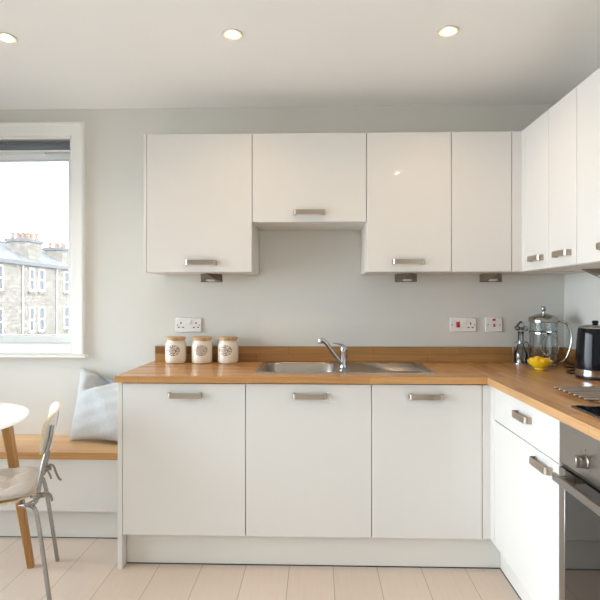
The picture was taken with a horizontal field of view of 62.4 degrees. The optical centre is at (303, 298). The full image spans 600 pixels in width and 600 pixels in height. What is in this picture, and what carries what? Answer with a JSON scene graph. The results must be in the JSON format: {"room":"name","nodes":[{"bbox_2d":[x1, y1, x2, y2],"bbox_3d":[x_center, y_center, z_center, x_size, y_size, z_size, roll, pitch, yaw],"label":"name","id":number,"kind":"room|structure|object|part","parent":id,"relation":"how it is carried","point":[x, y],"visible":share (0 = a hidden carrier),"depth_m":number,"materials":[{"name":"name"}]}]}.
{"room":"kitchen","nodes":[
{"label":"kitchen","id":0,"kind":"room"},
{"bbox_2d":[0,537,520,599],"bbox_3d":[-0.809,1.357,0.189,4.753,0.100,5.813,0,0,2],"label":"floor","id":1,"kind":"structure","parent":0,"point":[87,568],"depth_m":2.30,"materials":[{"name":"laminate"}]},
{"bbox_2d":[0,403,34,568],"bbox_3d":[-1.743,0.939,2.318,0.804,0.737,0.804,0,0,17],"label":"dining table","id":2,"kind":"object","parent":1,"relation":"on","point":[10,414],"visible":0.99,"depth_m":2.39,"materials":[{"name":"white laminate"}]},
{"bbox_2d":[0,402,61,599],"bbox_3d":[-1.360,0.903,2.176,0.525,0.812,0.444,0,0,-23],"label":"dining chair","id":3,"kind":"object","parent":1,"relation":"on","point":[18,484],"visible":1,"depth_m":2.11,"materials":[{"name":"white plastic"}]},
{"bbox_3d":[-1.381,0.847,2.167,0.400,0.025,0.363,0,0,-23],"label":"seat","id":4,"kind":"part","parent":3,"relation":"part of","materials":[{"name":"beige fabric"}]},
{"bbox_3d":[-1.123,1.083,2.075,0.146,0.450,0.025,0,0,5],"label":"leg","id":5,"kind":"part","parent":3,"relation":"part of","materials":[{"name":"metal"}]},
{"bbox_3d":[-1.107,0.708,2.094,0.096,0.334,0.024,0,0,-32],"label":"post","id":6,"kind":"part","parent":3,"relation":"part of","materials":[{"name":"metal"}]},
{"bbox_3d":[-1.152,0.585,2.265,0.073,0.176,0.384,0,0,-23],"label":"backrest","id":7,"kind":"part","parent":3,"relation":"part of","materials":[{"name":"white paint"}]},
{"bbox_3d":[-1.268,1.083,2.417,0.025,0.450,0.146,0,0,39],"label":"leg","id":8,"kind":"part","parent":3,"relation":"part of","materials":[{"name":"metal"}]},
{"bbox_3d":[-1.244,0.708,2.416,0.096,0.334,0.024,0,0,-15],"label":"post","id":9,"kind":"part","parent":3,"relation":"part of","materials":[{"name":"metal"}]},
{"bbox_2d":[0,434,117,538],"bbox_3d":[-1.931,1.062,2.817,2.084,0.489,0.337,0,0,2],"label":"bench","id":10,"kind":"object","parent":1,"relation":"on","point":[84,504],"visible":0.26,"depth_m":2.65,"materials":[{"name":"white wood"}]},
{"bbox_3d":[-2.252,0.998,2.683,1.449,0.282,0.018,0,0,2],"label":"panel","id":11,"kind":"part","parent":10,"relation":"part of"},
{"bbox_3d":[-1.210,0.998,2.655,0.635,0.282,0.018,0,0,2],"label":"panel","id":12,"kind":"part","parent":10,"relation":"part of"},
{"bbox_2d":[69,367,117,440],"bbox_3d":[-1.131,0.616,2.836,0.442,0.415,0.199,0,0,11],"label":"pillow","id":13,"kind":"object","parent":10,"relation":"on","point":[96,408],"visible":0.59,"depth_m":2.78,"materials":[{"name":"grey fabric"}]},
{"bbox_2d":[118,383,126,568],"bbox_3d":[-0.880,0.856,2.673,0.022,0.903,0.566,0,0,2],"label":"end panel","id":14,"kind":"object","parent":1,"relation":"on","point":[122,539],"visible":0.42,"depth_m":2.39,"materials":[{"name":"white laminate"}]},
{"bbox_2d":[127,562,499,568],"bbox_3d":[0.038,1.305,2.427,1.822,0.004,0.016,0,0,2],"label":"seal","id":15,"kind":"object","parent":1,"relation":"on","point":[127,562],"visible":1,"depth_m":2.42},
{"bbox_2d":[123,383,245,535],"bbox_3d":[-0.570,0.775,2.649,0.596,0.734,0.592,0,0,2],"label":"base cabinet","id":16,"kind":"object","parent":15,"relation":"on","point":[184,444],"visible":0.93,"depth_m":2.38,"materials":[{"name":"white laminate"}]},
{"bbox_3d":[-0.570,0.465,2.367,0.164,0.025,0.028,0,0,2],"label":"handle","id":17,"kind":"part","parent":16,"relation":"part of","materials":[{"name":"silver metal"}]},
{"bbox_2d":[114,361,599,440],"bbox_3d":[0.290,0.387,1.984,2.412,0.032,1.882,0,0,2],"label":"countertop","id":18,"kind":"structure","parent":16,"relation":"on","point":[533,387],"depth_m":2.35,"materials":[{"name":"brown wood"}]},
{"bbox_2d":[165,336,185,363],"bbox_3d":[-0.738,0.296,2.853,0.118,0.150,0.118,0,0,2],"label":"storage jar","id":19,"kind":"object","parent":18,"relation":"on","point":[175,346],"visible":1,"depth_m":2.80,"materials":[{"name":"ceramic"}]},
{"bbox_3d":[-0.738,0.230,2.853,0.112,0.018,0.112,0,0,2],"label":"lid","id":20,"kind":"part","parent":19,"relation":"part of","materials":[{"name":"brown wood"}]},
{"bbox_2d":[192,336,211,363],"bbox_3d":[-0.586,0.296,2.854,0.118,0.150,0.118,0,0,-4],"label":"storage jar","id":21,"kind":"object","parent":18,"relation":"on","point":[201,345],"visible":1,"depth_m":2.80,"materials":[{"name":"ceramic"}]},
{"bbox_3d":[-0.586,0.230,2.854,0.112,0.018,0.112,0,0,-4],"label":"lid","id":22,"kind":"part","parent":21,"relation":"part of","materials":[{"name":"brown wood"}]},
{"bbox_2d":[218,336,237,363],"bbox_3d":[-0.436,0.296,2.855,0.118,0.150,0.118,0,0,8],"label":"storage jar","id":23,"kind":"object","parent":18,"relation":"on","point":[227,345],"visible":1,"depth_m":2.81,"materials":[{"name":"ceramic"}]},
{"bbox_3d":[-0.436,0.230,2.855,0.112,0.018,0.112,0,0,8],"label":"lid","id":24,"kind":"part","parent":23,"relation":"part of","materials":[{"name":"brown wood"}]},
{"bbox_2d":[318,338,348,369],"bbox_3d":[0.151,0.284,2.559,0.166,0.165,0.052,0,0,-11],"label":"mixer tap","id":25,"kind":"object","parent":18,"relation":"on","point":[342,360],"visible":1,"depth_m":2.55,"materials":[{"name":"silver metal"}]},
{"bbox_3d":[0.147,0.274,2.551,0.128,0.145,0.025,0,0,-17],"label":"spout","id":26,"kind":"part","parent":25,"relation":"part of","materials":[{"name":"silver metal"}]},
{"bbox_2d":[255,362,435,383],"bbox_3d":[0.208,0.444,2.657,0.898,0.165,0.422,0,0,2],"label":"sink","id":27,"kind":"object","parent":18,"relation":"in","point":[272,367],"visible":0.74,"depth_m":2.71,"materials":[{"name":"silver metal"}]},
{"bbox_3d":[-0.017,0.447,2.655,0.393,0.158,0.375,0,0,2],"label":"bowl","id":28,"kind":"part","parent":27,"relation":"part of","materials":[{"name":"silver metal"}]},
{"bbox_2d":[155,346,562,361],"bbox_3d":[0.319,0.327,2.915,2.404,0.088,0.020,0,0,2],"label":"upstand","id":29,"kind":"object","parent":18,"relation":"on","point":[245,353],"visible":0.72,"depth_m":2.90,"materials":[{"name":"brown wood"}]},
{"bbox_2d":[512,321,531,364],"bbox_3d":[1.235,0.249,2.817,0.099,0.244,0.094,0,0,2],"label":"glass cruet","id":30,"kind":"object","parent":18,"relation":"on","point":[514,353],"visible":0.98,"depth_m":2.81,"materials":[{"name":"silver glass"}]},
{"bbox_2d":[514,332,527,362],"bbox_3d":[1.235,0.277,2.817,0.074,0.176,0.074,0,0,2],"label":"glass bottle","id":31,"kind":"object","parent":30,"relation":"on","point":[524,342],"depth_m":2.81,"materials":[{"name":"clear glass"}]},
{"bbox_2d":[527,359,552,369],"bbox_3d":[1.239,0.347,2.597,0.127,0.047,0.127,0,0,2],"label":"bowl","id":32,"kind":"object","parent":18,"relation":"on","point":[537,365],"visible":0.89,"depth_m":2.56,"materials":[{"name":"ceramic"}]},
{"bbox_2d":[528,306,572,367],"bbox_3d":[1.350,0.206,2.729,0.208,0.329,0.154,0,0,2],"label":"press","id":33,"kind":"object","parent":18,"relation":"on","point":[543,317],"visible":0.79,"depth_m":2.67,"materials":[{"name":"clear glass"}]},
{"bbox_3d":[1.323,0.106,2.730,0.154,0.049,0.154,0,0,2],"label":"lid","id":34,"kind":"part","parent":33,"relation":"part of","materials":[{"name":"silver metal"}]},
{"bbox_3d":[1.419,0.235,2.681,0.072,0.234,0.024,0,0,30],"label":"handle","id":35,"kind":"part","parent":33,"relation":"part of","materials":[{"name":"silver metal"}]},
{"bbox_2d":[563,347,575,364],"bbox_3d":[1.486,0.327,1.942,0.020,0.088,1.862,0,0,2],"label":"upstand","id":36,"kind":"object","parent":18,"relation":"on","point":[571,358],"visible":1,"depth_m":2.79,"materials":[{"name":"brown wood"}]},
{"bbox_2d":[564,366,574,373],"bbox_3d":[1.398,0.363,2.478,0.180,0.016,0.310,0,0,2],"label":"power cord","id":37,"kind":"object","parent":18,"relation":"on","point":[567,371],"visible":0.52,"depth_m":2.53,"materials":[{"name":"black plastic"}]},
{"bbox_2d":[554,386,599,401],"bbox_3d":[1.148,0.360,1.851,0.314,0.022,0.235,0,0,2],"label":"trivet","id":38,"kind":"object","parent":18,"relation":"on","point":[589,393],"visible":1,"depth_m":1.88,"materials":[{"name":"metal"}]},
{"bbox_2d":[571,405,599,418],"bbox_3d":[1.160,0.368,1.403,0.506,0.006,0.573,0,0,2],"label":"cooktop","id":39,"kind":"object","parent":18,"relation":"in","point":[593,410],"visible":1,"depth_m":1.63,"materials":[{"name":"black glass"}]},
{"bbox_2d":[574,320,599,380],"bbox_3d":[1.353,0.236,2.292,0.170,0.269,0.205,0,0,21],"label":"electric kettle","id":40,"kind":"object","parent":18,"relation":"on","point":[587,354],"visible":1,"depth_m":2.26,"materials":[{"name":"black plastic"}]},
{"bbox_3d":[1.359,0.129,2.309,0.138,0.018,0.138,0,0,-12],"label":"lid","id":41,"kind":"part","parent":40,"relation":"part of","materials":[{"name":"silver metal"}]},
{"bbox_2d":[246,383,370,537],"bbox_3d":[0.030,0.775,2.633,0.601,0.734,0.592,0,0,2],"label":"base cabinet","id":42,"kind":"object","parent":15,"relation":"on","point":[308,446],"visible":0.97,"depth_m":2.37,"materials":[{"name":"white laminate"}]},
{"bbox_3d":[0.029,0.465,2.351,0.164,0.025,0.028,0,0,2],"label":"handle","id":43,"kind":"part","parent":42,"relation":"part of","materials":[{"name":"silver metal"}]},
{"bbox_2d":[127,535,499,567],"bbox_3d":[0.038,1.221,2.428,1.823,0.164,0.016,0,0,2],"label":"plinth","id":44,"kind":"object","parent":15,"relation":"on","point":[245,549],"visible":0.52,"depth_m":2.42,"materials":[{"name":"white laminate"}]},
{"bbox_2d":[371,384,481,538],"bbox_3d":[0.591,0.775,2.618,0.521,0.734,0.592,0,0,2],"label":"base cabinet","id":45,"kind":"object","parent":15,"relation":"on","point":[426,439],"visible":0.94,"depth_m":2.35,"materials":[{"name":"white laminate"}]},
{"bbox_3d":[0.580,0.465,2.336,0.164,0.025,0.028,0,0,2],"label":"handle","id":46,"kind":"part","parent":45,"relation":"part of","materials":[{"name":"silver metal"}]},
{"bbox_2d":[481,384,495,544],"bbox_3d":[0.874,0.858,2.381,0.060,0.897,0.182,0,0,2],"label":"post","id":47,"kind":"object","parent":1,"relation":"on","point":[488,392],"visible":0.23,"depth_m":2.34,"materials":[{"name":"white plastic"}]},
{"bbox_2d":[500,568,521,599],"bbox_3d":[0.938,1.305,1.709,0.017,0.004,1.368,0,0,2],"label":"seal","id":48,"kind":"object","parent":1,"relation":"on","point":[500,568],"visible":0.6,"depth_m":2.25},
{"bbox_2d":[500,553,533,599],"bbox_3d":[0.939,1.221,1.710,0.016,0.164,1.370,0,0,2],"label":"plinth","id":49,"kind":"object","parent":48,"relation":"on","point":[507,570],"visible":0.43,"depth_m":2.22,"materials":[{"name":"white laminate"}]},
{"bbox_2d":[495,388,561,599],"bbox_3d":[1.169,0.775,1.973,0.648,0.734,0.612,0,0,2],"label":"base cabinet","id":50,"kind":"object","parent":48,"relation":"on","point":[527,439],"visible":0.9,"depth_m":1.93,"materials":[{"name":"white laminate"}]},
{"bbox_3d":[0.859,0.469,1.959,0.028,0.025,0.134,0,0,2],"label":"handle","id":51,"kind":"part","parent":50,"relation":"part of","materials":[{"name":"silver metal"}]},
{"bbox_3d":[0.883,0.485,1.981,0.019,0.151,0.610,0,0,2],"label":"drawer","id":52,"kind":"part","parent":50,"relation":"part of","materials":[{"name":"white laminate"}]},
{"bbox_3d":[0.855,0.604,1.792,0.028,0.025,0.138,0,0,2],"label":"handle","id":53,"kind":"part","parent":50,"relation":"part of","materials":[{"name":"silver metal"}]},
{"bbox_2d":[552,421,599,599],"bbox_3d":[1.105,0.772,1.369,0.604,0.730,0.596,0,0,2],"label":"oven","id":54,"kind":"object","parent":48,"relation":"on","point":[578,478],"visible":0.98,"depth_m":1.54,"materials":[{"name":"metal"}]},
{"bbox_3d":[0.866,0.850,1.376,0.023,0.570,0.596,0,0,2],"label":"door","id":55,"kind":"part","parent":54,"relation":"part of","materials":[{"name":"silver metal"}]},
{"bbox_3d":[0.841,0.579,1.581,0.038,0.020,0.020,0,0,2],"label":"handle post","id":56,"kind":"part","parent":54,"relation":"part of","materials":[{"name":"silver metal"}]},
{"bbox_3d":[0.810,0.579,1.377,0.013,0.026,0.478,0,0,2],"label":"handle","id":57,"kind":"part","parent":54,"relation":"part of","materials":[{"name":"silver metal"}]},
{"bbox_3d":[0.867,0.479,1.376,0.022,0.142,0.596,0,0,2],"label":"control panel","id":58,"kind":"part","parent":54,"relation":"part of","materials":[{"name":"silver metal"}]},
{"bbox_3d":[0.861,0.556,1.376,0.004,0.004,0.574,0,0,2],"label":"vent trim","id":59,"kind":"part","parent":54,"relation":"part of","materials":[{"name":"silver metal"}]},
{"bbox_3d":[0.844,0.498,1.511,0.032,0.043,0.043,0,0,2],"label":"knob","id":60,"kind":"part","parent":54,"relation":"part of","materials":[{"name":"silver metal"}]},
{"bbox_3d":[0.865,0.841,1.376,0.022,0.552,0.514,0,0,2],"label":"door glass","id":61,"kind":"part","parent":54,"relation":"part of","materials":[{"name":"black glass"}]},
{"bbox_2d":[0,104,563,434],"bbox_3d":[-0.732,0.085,3.024,4.753,2.444,0.140,0,0,2],"label":"wall","id":62,"kind":"structure","parent":0,"point":[309,286],"depth_m":2.94,"materials":[{"name":"paint"}]},
{"bbox_2d":[0,121,88,357],"bbox_3d":[-1.962,-0.349,3.033,1.352,1.403,0.190,0,0,2],"label":"window","id":63,"kind":"structure","parent":62,"relation":"in","point":[72,345],"depth_m":2.95,"materials":[{"name":"white plastic"}]},
{"bbox_2d":[0,152,45,154],"bbox_3d":[-1.958,-0.891,3.035,0.760,0.020,0.019,0,0,2],"label":"vent","id":64,"kind":"object","parent":63,"relation":"attached to","point":[13,153],"depth_m":3.02,"materials":[{"name":"white plastic"}]},
{"bbox_2d":[0,139,70,152],"bbox_3d":[-1.963,-0.922,3.018,1.127,0.072,0.048,0,0,2],"label":"roller blind","id":65,"kind":"object","parent":63,"relation":"attached to","point":[4,147],"visible":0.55,"depth_m":2.99,"materials":[{"name":"grey fabric"}]},
{"bbox_3d":[-1.961,-0.344,3.072,1.128,1.230,0.060,0,0,2],"label":"frame","id":66,"kind":"part","parent":63,"relation":"part of","materials":[{"name":"white plastic"}]},
{"bbox_3d":[-1.963,0.342,3.002,1.352,0.020,0.130,0,0,2],"label":"sill","id":67,"kind":"part","parent":63,"relation":"part of","materials":[{"name":"white paint"}]},
{"bbox_2d":[176,318,201,331],"bbox_3d":[-0.685,0.158,2.945,0.156,0.086,0.015,0,0,2],"label":"double socket","id":68,"kind":"object","parent":62,"relation":"attached to","point":[182,324],"visible":1,"depth_m":2.94,"materials":[{"name":"white plastic"}]},
{"bbox_2d":[143,134,258,274],"bbox_3d":[-0.558,-0.504,2.769,0.579,0.733,0.355,0,0,2],"label":"upper cabinet","id":69,"kind":"object","parent":62,"relation":"attached to","point":[197,188],"visible":0.96,"depth_m":2.62,"materials":[{"name":"white laminate"}]},
{"bbox_3d":[-0.839,-0.504,2.791,0.016,0.733,0.326,0,0,2],"label":"panel","id":70,"kind":"part","parent":69,"relation":"part of","materials":[{"name":"white laminate"}]},
{"bbox_3d":[-0.541,-0.190,2.605,0.164,0.025,0.028,0,0,2],"label":"handle","id":71,"kind":"part","parent":69,"relation":"part of","materials":[{"name":"silver metal"}]},
{"bbox_2d":[201,273,221,281],"bbox_3d":[-0.536,-0.117,2.805,0.126,0.045,0.129,0,0,2],"label":"light","id":72,"kind":"object","parent":69,"relation":"attached to","point":[207,277],"visible":1,"depth_m":2.83,"materials":[{"name":"silver metal"}]},
{"bbox_2d":[252,133,365,230],"bbox_3d":[0.032,-0.636,2.752,0.600,0.468,0.355,0,0,2],"label":"upper cabinet","id":73,"kind":"object","parent":62,"relation":"attached to","point":[301,181],"visible":1,"depth_m":2.60,"materials":[{"name":"white laminate"}]},
{"bbox_3d":[0.030,-0.452,2.589,0.164,0.025,0.028,0,0,2],"label":"handle","id":74,"kind":"part","parent":73,"relation":"part of","materials":[{"name":"silver metal"}]},
{"bbox_2d":[361,132,450,274],"bbox_3d":[0.554,-0.504,2.738,0.441,0.731,0.355,0,0,2],"label":"upper cabinet","id":75,"kind":"object","parent":62,"relation":"attached to","point":[407,227],"visible":0.98,"depth_m":2.59,"materials":[{"name":"white laminate"}]},
{"bbox_2d":[395,273,416,281],"bbox_3d":[0.584,-0.117,2.775,0.126,0.045,0.129,0,0,2],"label":"light","id":76,"kind":"object","parent":75,"relation":"attached to","point":[406,277],"visible":1,"depth_m":2.80,"materials":[{"name":"silver metal"}]},
{"bbox_3d":[0.545,-0.192,2.575,0.164,0.025,0.028,0,0,2],"label":"handle","id":77,"kind":"part","parent":75,"relation":"part of","materials":[{"name":"silver metal"}]},
{"bbox_2d":[450,318,475,331],"bbox_3d":[0.934,0.154,2.901,0.154,0.083,0.015,0,0,2],"label":"switch","id":78,"kind":"object","parent":62,"relation":"attached to","point":[456,324],"visible":1,"depth_m":2.90,"materials":[{"name":"white plastic"}]},
{"bbox_2d":[485,318,501,331],"bbox_3d":[1.113,0.154,2.896,0.099,0.083,0.015,0,0,2],"label":"switch","id":79,"kind":"object","parent":62,"relation":"attached to","point":[491,324],"visible":1,"depth_m":2.89,"materials":[{"name":"white plastic"}]},
{"bbox_2d":[438,128,585,274],"bbox_3d":[1.144,-0.504,2.710,0.738,0.731,0.379,0,0,2],"label":"upper cabinet","id":80,"kind":"object","parent":62,"relation":"attached to","point":[480,161],"depth_m":2.58,"materials":[{"name":"white laminate"}]},
{"bbox_3d":[0.927,-0.504,2.588,0.309,0.730,0.019,0,0,2],"label":"door","id":81,"kind":"part","parent":80,"relation":"part of","materials":[{"name":"white laminate"}]},
{"bbox_2d":[480,273,501,281],"bbox_3d":[1.065,-0.117,2.761,0.126,0.045,0.129,0,0,2],"label":"light","id":82,"kind":"object","parent":80,"relation":"attached to","point":[492,277],"visible":1,"depth_m":2.78,"materials":[{"name":"silver metal"}]},
{"bbox_3d":[1.117,-0.504,2.557,0.067,0.730,0.071,0,0,2],"label":"wall corner strip","id":83,"kind":"part","parent":80,"relation":"part of","materials":[{"name":"white laminate"}]},
{"bbox_2d":[0,0,599,109],"bbox_3d":[-0.809,-1.187,0.189,4.753,0.100,5.813,0,0,2],"label":"ceiling","id":84,"kind":"structure","parent":0,"point":[66,54],"depth_m":2.29,"materials":[{"name":"paint"}]},
{"bbox_2d":[0,32,17,42],"bbox_3d":[-1.296,-1.131,2.156,0.089,0.012,0.089,0,0,2],"label":"recessed light","id":85,"kind":"object","parent":84,"relation":"in","point":[11,39],"visible":1,"depth_m":2.15,"materials":[{"name":"white"}]},
{"bbox_2d":[222,28,242,39],"bbox_3d":[-0.305,-1.131,2.129,0.089,0.012,0.089,0,0,2],"label":"recessed light","id":86,"kind":"object","parent":84,"relation":"in","point":[229,34],"visible":1,"depth_m":2.12,"materials":[{"name":"white"}]},
{"bbox_2d":[437,25,458,36],"bbox_3d":[0.615,-1.131,2.104,0.089,0.012,0.089,0,0,2],"label":"recessed light","id":87,"kind":"object","parent":84,"relation":"in","point":[451,30],"visible":1,"depth_m":2.10,"materials":[{"name":"white"}]},
{"bbox_2d":[564,272,599,348],"bbox_3d":[1.507,0.085,0.126,0.120,2.444,5.533,0,0,2],"label":"wall","id":88,"kind":"structure","parent":0,"point":[581,290],"depth_m":2.73,"materials":[{"name":"paint"}]},
{"bbox_2d":[526,110,599,270],"bbox_3d":[1.302,-0.504,2.393,0.406,0.731,0.245,0,0,2],"label":"upper cabinet","id":89,"kind":"object","parent":88,"relation":"attached to","point":[537,132],"visible":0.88,"depth_m":2.38,"materials":[{"name":"white laminate"}]},
{"bbox_3d":[1.113,-0.194,2.389,0.028,0.025,0.128,0,0,2],"label":"handle","id":90,"kind":"part","parent":89,"relation":"part of","materials":[{"name":"silver metal"}]},
{"bbox_3d":[1.137,-0.504,2.398,0.019,0.730,0.243,0,0,2],"label":"door","id":91,"kind":"part","parent":89,"relation":"part of","materials":[{"name":"white laminate"}]},
{"bbox_2d":[582,269,599,277],"bbox_3d":[1.375,-0.117,2.333,0.129,0.045,0.126,0,0,2],"label":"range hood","id":92,"kind":"object","parent":89,"relation":"attached to","point":[596,272],"visible":0.95,"depth_m":2.32,"materials":[{"name":"silver metal"}]},
{"bbox_2d":[549,87,599,267],"bbox_3d":[1.296,-0.504,2.148,0.406,0.731,0.245,0,0,2],"label":"upper cabinet","id":93,"kind":"object","parent":88,"relation":"attached to","point":[562,115],"visible":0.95,"depth_m":2.14,"materials":[{"name":"white laminate"}]},
{"bbox_3d":[1.106,-0.194,2.134,0.028,0.025,0.128,0,0,2],"label":"handle","id":94,"kind":"part","parent":93,"relation":"part of","materials":[{"name":"silver metal"}]},
{"bbox_3d":[1.130,-0.504,2.152,0.019,0.730,0.243,0,0,2],"label":"door","id":95,"kind":"part","parent":93,"relation":"part of","materials":[{"name":"white laminate"}]},
{"bbox_2d":[577,68,599,264],"bbox_3d":[1.285,-0.504,1.755,0.406,0.731,0.538,0,0,2],"label":"upper cabinet","id":96,"kind":"object","parent":88,"relation":"attached to","point":[588,91],"visible":1,"depth_m":1.93,"materials":[{"name":"white laminate"}]},
{"bbox_3d":[1.097,-0.194,1.786,0.028,0.025,0.128,0,0,2],"label":"handle","id":97,"kind":"part","parent":96,"relation":"part of","materials":[{"name":"silver metal"}]},
{"label":"outside","id":98,"kind":"structure","parent":0,"visible":0},
{"bbox_3d":[-8.452,8.907,57.051,100.000,0.200,106.400,0,0,2],"label":"street","id":99,"kind":"object","parent":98,"visible":0},
{"bbox_2d":[0,225,67,334],"bbox_3d":[-30.964,0.803,52.862,11.520,16.007,52.400,0,0,2],"label":"building","id":100,"kind":"structure","parent":99,"relation":"on","point":[33,278],"depth_m":47.38,"materials":[{"name":"stone"}]},
{"bbox_3d":[-25.812,1.990,41.972,0.028,2.100,0.750,0,0,2],"label":"pane","id":101,"kind":"part","parent":100,"relation":"part of","materials":[{"name":"white glass"}]},
{"bbox_3d":[-25.812,-1.790,41.972,0.028,1.900,0.750,0,0,2],"label":"pane","id":102,"kind":"part","parent":100,"relation":"part of","materials":[{"name":"grey glass"}]},
{"bbox_3d":[-25.682,1.990,46.736,0.028,2.100,0.600,0,0,2],"label":"pane","id":103,"kind":"part","parent":100,"relation":"part of","materials":[{"name":"white glass"}]},
{"bbox_3d":[-25.682,-1.790,46.736,0.028,1.900,0.600,0,0,2],"label":"pane","id":104,"kind":"part","parent":100,"relation":"part of","materials":[{"name":"grey glass"}]},
{"bbox_3d":[-25.637,1.990,48.405,0.028,2.100,0.760,0,0,2],"label":"pane","id":105,"kind":"part","parent":100,"relation":"part of","materials":[{"name":"grey glass"}]},
{"bbox_3d":[-25.637,-1.790,48.405,0.028,1.900,0.760,0,0,2],"label":"pane","id":106,"kind":"part","parent":100,"relation":"part of","materials":[{"name":"grey glass"}]},
{"bbox_3d":[-25.507,1.990,53.183,0.028,2.100,0.840,0,0,2],"label":"pane","id":107,"kind":"part","parent":100,"relation":"part of","materials":[{"name":"grey glass"}]},
{"bbox_3d":[-25.507,-1.790,53.183,0.028,1.900,0.840,0,0,2],"label":"pane","id":108,"kind":"part","parent":100,"relation":"part of","materials":[{"name":"grey glass"}]}
]}

